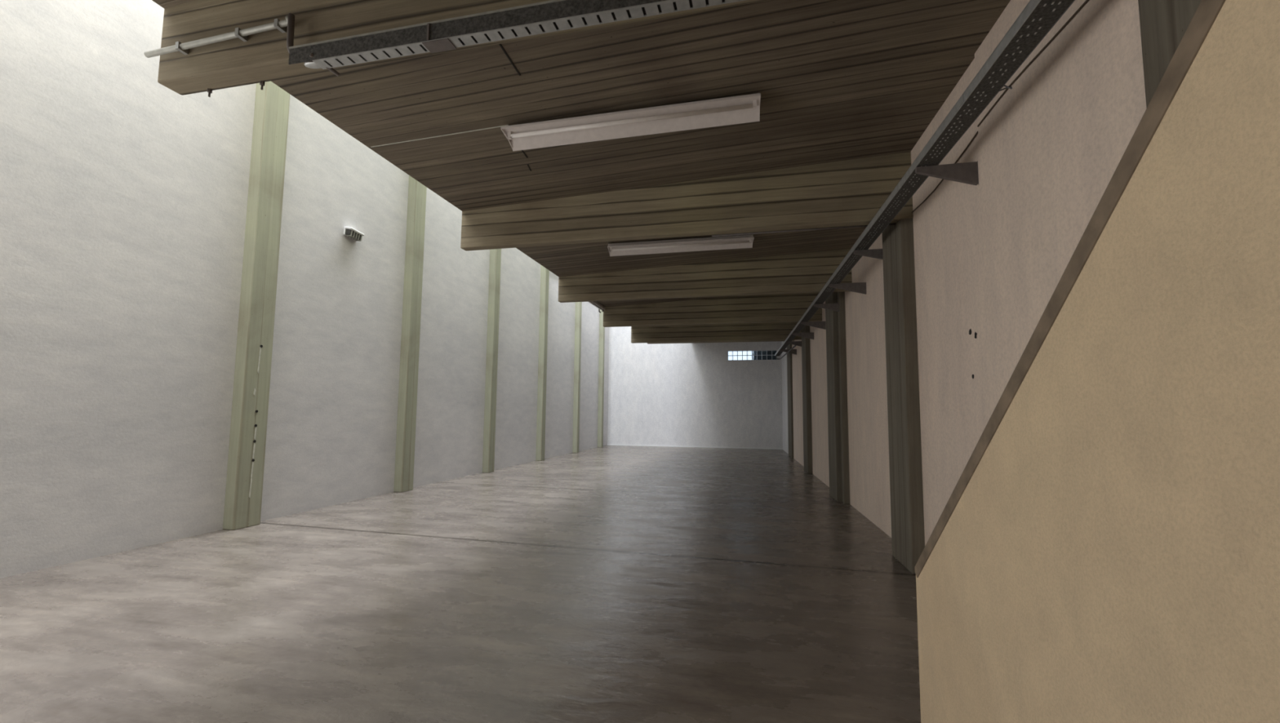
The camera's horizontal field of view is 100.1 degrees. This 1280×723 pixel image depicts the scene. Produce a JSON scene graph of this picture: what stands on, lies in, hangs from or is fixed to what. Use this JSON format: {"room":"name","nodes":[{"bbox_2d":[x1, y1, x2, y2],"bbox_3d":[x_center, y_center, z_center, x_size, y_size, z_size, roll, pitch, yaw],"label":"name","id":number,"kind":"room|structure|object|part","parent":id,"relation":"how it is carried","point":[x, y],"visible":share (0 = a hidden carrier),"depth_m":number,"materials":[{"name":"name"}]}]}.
{"room":"empty warehouse","nodes":[
{"label":"empty warehouse","id":0,"kind":"room"},
{"bbox_2d":[0,0,608,578],"bbox_3d":[-4.769,-5.187,10.536,0.300,15.300,28.920,-1,-5,13],"label":"wall","id":1,"kind":"structure","parent":0,"point":[124,194],"depth_m":6.51,"materials":[{"name":"grey paint"}]},
{"bbox_2d":[343,226,364,241],"bbox_3d":[-4.841,-2.155,9.085,0.158,0.178,0.321,-1,-5,13],"label":"wall lamp","id":2,"kind":"object","parent":1,"relation":"attached to","point":[349,232],"visible":1,"depth_m":9.01,"materials":[{"name":"white plastic"}]},
{"bbox_2d":[345,226,364,235],"bbox_3d":[-4.826,-2.205,9.085,0.128,0.078,0.321,-1,-5,13],"label":"hood","id":3,"kind":"object","parent":2,"relation":"attached to","point":[348,229],"depth_m":8.98,"materials":[{"name":"white plastic"}]},
{"bbox_2d":[0,444,920,722],"bbox_3d":[-0.078,2.463,8.576,10.154,0.200,29.220,-1,-5,13],"label":"floor","id":4,"kind":"structure","parent":0,"point":[607,584],"depth_m":4.24,"materials":[{"name":"concrete"}]},
{"bbox_2d":[222,80,289,530],"bbox_3d":[-5.188,-5.387,7.747,0.212,15.200,0.373,-1,-5,13],"label":"concrete column","id":5,"kind":"structure","parent":4,"relation":"on","point":[253,361],"depth_m":7.25,"materials":[{"name":"concrete"}]},
{"bbox_2d":[393,175,426,492],"bbox_3d":[-4.446,-5.103,10.890,0.204,15.200,0.323,-1,-5,13],"label":"concrete column","id":6,"kind":"structure","parent":4,"relation":"on","point":[416,203],"depth_m":10.39,"materials":[{"name":"concrete"}]},
{"bbox_2d":[482,248,501,472],"bbox_3d":[-3.709,-4.822,13.994,0.204,15.200,0.263,-1,-5,13],"label":"concrete column","id":7,"kind":"structure","parent":4,"relation":"on","point":[492,338],"depth_m":13.48,"materials":[{"name":"concrete"}]},
{"bbox_2d":[535,265,549,461],"bbox_3d":[-2.985,-4.547,17.041,0.204,15.200,0.247,-1,-5,13],"label":"concrete column","id":8,"kind":"structure","parent":4,"relation":"on","point":[544,273],"depth_m":16.54,"materials":[{"name":"concrete"}]},
{"bbox_2d":[572,302,582,453],"bbox_3d":[-2.264,-4.273,20.076,0.204,15.200,0.194,-1,-5,13],"label":"concrete column","id":9,"kind":"structure","parent":4,"relation":"on","point":[575,442],"depth_m":19.57,"materials":[{"name":"concrete"}]},
{"bbox_2d":[597,309,604,447],"bbox_3d":[-1.589,-4.015,22.923,0.204,15.200,0.200,-1,-5,13],"label":"concrete column","id":10,"kind":"structure","parent":4,"relation":"on","point":[602,329],"depth_m":22.41,"materials":[{"name":"concrete"}]},
{"bbox_2d":[786,344,793,458],"bbox_3d":[5.226,1.133,18.596,0.110,4.305,1.158,0,-5,10],"label":"concrete column","id":11,"kind":"structure","parent":4,"relation":"on","point":[789,367],"depth_m":18.23,"materials":[{"name":"concrete"}]},
{"bbox_2d":[801,324,812,474],"bbox_3d":[4.422,0.729,14.154,0.166,4.315,0.810,0,-5,10],"label":"concrete column","id":12,"kind":"structure","parent":4,"relation":"on","point":[806,347],"depth_m":13.83,"materials":[{"name":"concrete"}]},
{"bbox_2d":[825,292,842,502],"bbox_3d":[3.668,0.351,9.998,0.221,4.324,0.783,0,-5,10],"label":"concrete column","id":13,"kind":"structure","parent":4,"relation":"on","point":[832,331],"depth_m":9.75,"materials":[{"name":"concrete"}]},
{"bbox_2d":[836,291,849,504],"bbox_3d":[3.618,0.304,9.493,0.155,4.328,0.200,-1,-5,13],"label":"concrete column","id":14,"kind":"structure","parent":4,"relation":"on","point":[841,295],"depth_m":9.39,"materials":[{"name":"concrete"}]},
{"bbox_2d":[882,217,924,573],"bbox_3d":[2.901,-0.032,5.788,0.282,4.332,0.707,0,-5,10],"label":"concrete column","id":15,"kind":"structure","parent":4,"relation":"on","point":[907,513],"depth_m":5.57,"materials":[{"name":"concrete"}]},
{"bbox_2d":[914,0,1279,722],"bbox_3d":[1.054,-0.442,-0.260,0.343,4.054,6.336,0,-5,10],"label":"parapet","id":16,"kind":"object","parent":4,"relation":"on","point":[1106,548],"visible":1,"depth_m":1.20,"materials":[{"name":"painted plaster"}]},
{"bbox_2d":[1137,0,1201,108],"bbox_3d":[2.312,-0.366,2.138,0.205,4.346,0.345,-1,-5,13],"label":"concrete column","id":17,"kind":"structure","parent":4,"relation":"on","point":[1163,24],"depth_m":2.31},
{"bbox_2d":[151,0,1010,306],"bbox_3d":[1.297,-2.204,8.672,6.614,0.998,28.620,-1,-5,13],"label":"ceiling","id":18,"kind":"structure","parent":0,"point":[836,80],"depth_m":4.48,"materials":[{"name":"brown wood"}]},
{"bbox_2d":[370,124,508,147],"bbox_3d":[-1.889,-2.104,5.006,1.430,0.074,0.012,-1,-5,12],"label":"trim","id":19,"kind":"structure","parent":18,"relation":"attached to","point":[504,125],"depth_m":5.00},
{"bbox_2d":[157,0,768,95],"bbox_3d":[-0.291,-2.139,2.806,5.542,0.759,0.150,-1,-5,13],"label":"concrete beam","id":20,"kind":"structure","parent":18,"relation":"attached to","point":[264,55],"depth_m":3.17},
{"bbox_2d":[207,88,212,97],"bbox_3d":[-2.731,-1.704,3.402,0.024,0.050,0.028,-1,-5,13],"label":"bolt","id":21,"kind":"object","parent":20,"relation":"attached to","point":[209,91],"visible":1,"depth_m":3.40,"materials":[{"name":"metal"}]},
{"bbox_2d":[143,13,312,62],"bbox_3d":[-2.443,-1.823,3.172,1.259,0.289,0.079,-1,-5,13],"label":"pipe","id":22,"kind":"object","parent":20,"relation":"attached to","point":[281,25],"visible":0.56,"depth_m":3.16,"materials":[{"name":"metal"}]},
{"bbox_2d":[259,80,265,89],"bbox_3d":[-2.339,-1.708,3.320,0.024,0.050,0.028,-1,-5,13],"label":"bolt","id":23,"kind":"object","parent":20,"relation":"attached to","point":[262,83],"visible":1,"depth_m":3.31,"materials":[{"name":"metal"}]},
{"bbox_2d":[303,62,321,68],"bbox_3d":[-1.867,-1.723,3.101,0.170,0.036,0.070,-1,-5,13],"label":"junction box","id":24,"kind":"object","parent":20,"relation":"attached to","point":[310,64],"visible":0.39,"depth_m":3.10,"materials":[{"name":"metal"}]},
{"bbox_2d":[288,0,745,76],"bbox_3d":[-0.110,-1.714,2.621,3.780,0.124,0.141,-1,-5,13],"label":"cable tray","id":25,"kind":"object","parent":20,"relation":"attached to","point":[552,15],"visible":1,"depth_m":2.74,"materials":[{"name":"metal"}]},
{"bbox_3d":[-1.769,-1.665,3.011,0.022,0.066,0.154,-4,-7,41],"label":"clamp rod","id":26,"kind":"part","parent":25,"relation":"part of","materials":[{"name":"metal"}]},
{"bbox_3d":[-0.123,-1.728,2.567,3.780,0.092,0.005,-1,-5,13],"label":"rail","id":27,"kind":"part","parent":25,"relation":"part of","materials":[{"name":"grey metal"}]},
{"bbox_2d":[498,44,531,171],"bbox_3d":[-1.048,-2.175,4.589,0.196,0.049,2.384,1,-5,-3],"label":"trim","id":28,"kind":"structure","parent":18,"relation":"attached to","point":[500,45],"depth_m":4.03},
{"bbox_2d":[589,301,604,311],"bbox_3d":[-1.106,-1.357,12.096,0.080,0.110,2.102,-1,-5,12],"label":"strip light","id":29,"kind":"object","parent":18,"relation":"attached to","point":[595,304],"visible":0.52,"depth_m":12.56,"materials":[{"name":"white plastic"}]},
{"bbox_2d":[500,93,760,151],"bbox_3d":[-0.101,-2.110,4.703,2.261,0.252,0.270,0,-5,10],"label":"lamp","id":30,"kind":"object","parent":18,"relation":"hanging from","point":[744,108],"visible":1,"depth_m":4.70,"materials":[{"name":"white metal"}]},
{"bbox_3d":[-1.210,-2.027,4.886,0.009,0.085,0.270,0,-5,10],"label":"plate","id":31,"kind":"part","parent":30,"relation":"part of","materials":[{"name":"white metal"}]},
{"bbox_3d":[1.007,-2.140,4.514,0.009,0.085,0.270,0,-5,10],"label":"plate","id":32,"kind":"part","parent":30,"relation":"part of","materials":[{"name":"white metal"}]},
{"bbox_2d":[607,235,754,256],"bbox_3d":[0.613,-1.786,8.208,2.210,0.255,0.250,0,-5,5],"label":"lamp","id":33,"kind":"object","parent":18,"relation":"hanging from","point":[743,241],"visible":1,"depth_m":8.21,"materials":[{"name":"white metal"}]},
{"bbox_2d":[460,151,913,250],"bbox_3d":[0.378,-1.827,6.250,5.408,0.744,0.130,-1,-5,13],"label":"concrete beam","id":34,"kind":"structure","parent":18,"relation":"attached to","point":[846,193],"depth_m":6.09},
{"bbox_2d":[711,223,895,236],"bbox_3d":[1.786,-1.462,5.976,1.960,0.020,0.020,-1,-5,13],"label":"pipe","id":35,"kind":"object","parent":34,"relation":"attached to","point":[858,226],"visible":1,"depth_m":5.99,"materials":[{"name":"metal"}]},
{"bbox_2d":[558,248,852,302],"bbox_3d":[1.034,-1.522,9.627,5.276,0.728,0.130,-1,-5,13],"label":"concrete beam","id":36,"kind":"structure","parent":18,"relation":"attached to","point":[802,273],"depth_m":9.49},
{"bbox_2d":[603,293,822,327],"bbox_3d":[1.618,-1.244,12.630,5.160,0.727,0.130,-1,-5,13],"label":"concrete beam","id":37,"kind":"structure","parent":18,"relation":"attached to","point":[780,308],"depth_m":12.51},
{"bbox_2d":[631,321,801,343],"bbox_3d":[2.200,-0.958,15.624,5.043,0.744,0.130,-1,-5,13],"label":"concrete beam","id":38,"kind":"structure","parent":18,"relation":"attached to","point":[768,331],"depth_m":15.57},
{"bbox_2d":[647,340,794,343],"bbox_3d":[2.669,-0.875,18.043,4.951,0.462,0.150,-1,-5,13],"label":"concrete beam","id":39,"kind":"structure","parent":18,"relation":"attached to","point":[757,340],"depth_m":18.01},
{"bbox_2d":[607,326,782,448],"bbox_3d":[3.313,-3.993,23.248,10.154,15.300,0.250,-1,-5,13],"label":"wall","id":40,"kind":"structure","parent":0,"point":[690,394],"depth_m":22.89,"materials":[{"name":"paint"}]},
{"bbox_2d":[607,444,782,449],"bbox_3d":[2.188,3.603,22.694,7.445,0.050,0.012,-1,-5,13],"label":"baseboard","id":41,"kind":"structure","parent":40,"relation":"attached to","point":[607,444],"depth_m":22.65,"materials":[{"name":"white plastic"}]},
{"bbox_2d":[727,350,777,360],"bbox_3d":[4.707,-0.250,22.512,2.032,0.422,0.120,-1,-5,13],"label":"window","id":42,"kind":"structure","parent":40,"relation":"in","point":[764,354],"depth_m":22.47,"materials":[{"name":"clear glass"}]},
{"bbox_2d":[781,341,788,453],"bbox_3d":[5.697,0.823,20.121,0.399,5.200,3.901,0,-5,10],"label":"wall","id":43,"kind":"structure","parent":0,"point":[784,361],"depth_m":20.81,"materials":[{"name":"paint"}]},
{"bbox_2d":[791,0,1146,546],"bbox_3d":[3.175,-0.291,6.052,0.529,4.900,24.818,0,-5,10],"label":"wall","id":44,"kind":"structure","parent":0,"point":[991,255],"depth_m":3.90,"materials":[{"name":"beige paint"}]},
{"bbox_2d":[779,349,796,355],"bbox_3d":[4.674,-0.293,16.887,0.517,0.195,0.055,-1,-5,13],"label":"wall bracket","id":45,"kind":"object","parent":44,"relation":"attached to","point":[793,351],"visible":0.91,"depth_m":16.86,"materials":[{"name":"metal"}]},
{"bbox_2d":[786,341,801,346],"bbox_3d":[4.329,-0.469,14.922,0.521,0.195,0.055,-1,-5,13],"label":"wall bracket","id":46,"kind":"object","parent":44,"relation":"attached to","point":[794,343],"visible":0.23,"depth_m":14.91,"materials":[{"name":"metal"}]},
{"bbox_2d":[791,332,813,339],"bbox_3d":[4.035,-0.619,13.251,0.525,0.195,0.055,-1,-5,13],"label":"wall bracket","id":47,"kind":"object","parent":44,"relation":"attached to","point":[810,335],"visible":1,"depth_m":13.22,"materials":[{"name":"metal"}]},
{"bbox_2d":[800,321,826,329],"bbox_3d":[3.741,-0.769,11.581,0.529,0.195,0.055,-1,-5,13],"label":"wall bracket","id":48,"kind":"object","parent":44,"relation":"attached to","point":[822,325],"visible":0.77,"depth_m":11.55,"materials":[{"name":"metal"}]},
{"bbox_2d":[813,303,839,311],"bbox_3d":[3.395,-0.946,9.615,0.533,0.195,0.055,-1,-5,13],"label":"wall bracket","id":49,"kind":"object","parent":44,"relation":"attached to","point":[834,307],"visible":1,"depth_m":9.60,"materials":[{"name":"metal"}]},
{"bbox_2d":[828,282,866,294],"bbox_3d":[3.122,-1.085,8.062,0.536,0.195,0.055,-1,-5,13],"label":"wall bracket","id":50,"kind":"object","parent":44,"relation":"attached to","point":[859,287],"visible":1,"depth_m":8.03,"materials":[{"name":"metal"}]},
{"bbox_2d":[853,248,883,259],"bbox_3d":[2.822,-1.239,6.352,0.540,0.195,0.055,-1,-5,13],"label":"wall bracket","id":51,"kind":"object","parent":44,"relation":"attached to","point":[873,253],"visible":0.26,"depth_m":6.36,"materials":[{"name":"metal"}]},
{"bbox_2d":[911,131,977,213],"bbox_3d":[2.694,-1.637,4.811,0.012,0.094,1.564,0,-5,10],"label":"cable","id":52,"kind":"object","parent":44,"relation":"attached to","point":[976,133],"visible":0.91,"depth_m":4.49,"materials":[{"name":"black plastic"}]},
{"bbox_2d":[915,160,978,185],"bbox_3d":[2.381,-1.436,4.163,0.435,0.195,0.055,-1,-5,13],"label":"wall bracket","id":53,"kind":"object","parent":44,"relation":"attached to","point":[965,172],"visible":1,"depth_m":4.14,"materials":[{"name":"metal"}]},
{"bbox_2d":[774,0,1075,355],"bbox_3d":[3.278,-1.037,10.046,0.163,0.065,18.440,0,-5,10],"label":"cable tray","id":54,"kind":"object","parent":53,"relation":"on","point":[1037,18],"visible":0.93,"depth_m":3.45,"materials":[{"name":"metal"}]},
{"bbox_2d":[775,345,795,359],"bbox_3d":[4.601,-0.313,16.803,0.177,0.140,4.047,0,-5,7],"label":"conduit","id":55,"kind":"object","parent":54,"relation":"attached to","point":[794,346],"visible":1,"depth_m":16.97,"materials":[{"name":"metal"}]},
{"bbox_3d":[2.021,-1.635,3.393,0.006,0.050,0.120,0,-5,10],"label":"splice plate","id":56,"kind":"part","parent":54,"relation":"part of","materials":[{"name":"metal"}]},
{"bbox_2d":[1000,84,1012,91],"bbox_3d":[2.180,-1.627,3.200,0.064,0.052,0.070,-3,-6,32],"label":"wire loop","id":57,"kind":"object","parent":54,"relation":"hanging from","point":[1006,86],"visible":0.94,"depth_m":3.18,"materials":[{"name":"metal"}]},
{"bbox_2d":[977,0,1088,126],"bbox_3d":[2.413,-1.833,3.323,0.012,0.046,1.433,0,-5,10],"label":"cable","id":58,"kind":"object","parent":44,"relation":"attached to","point":[1086,1],"visible":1,"depth_m":3.23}
]}

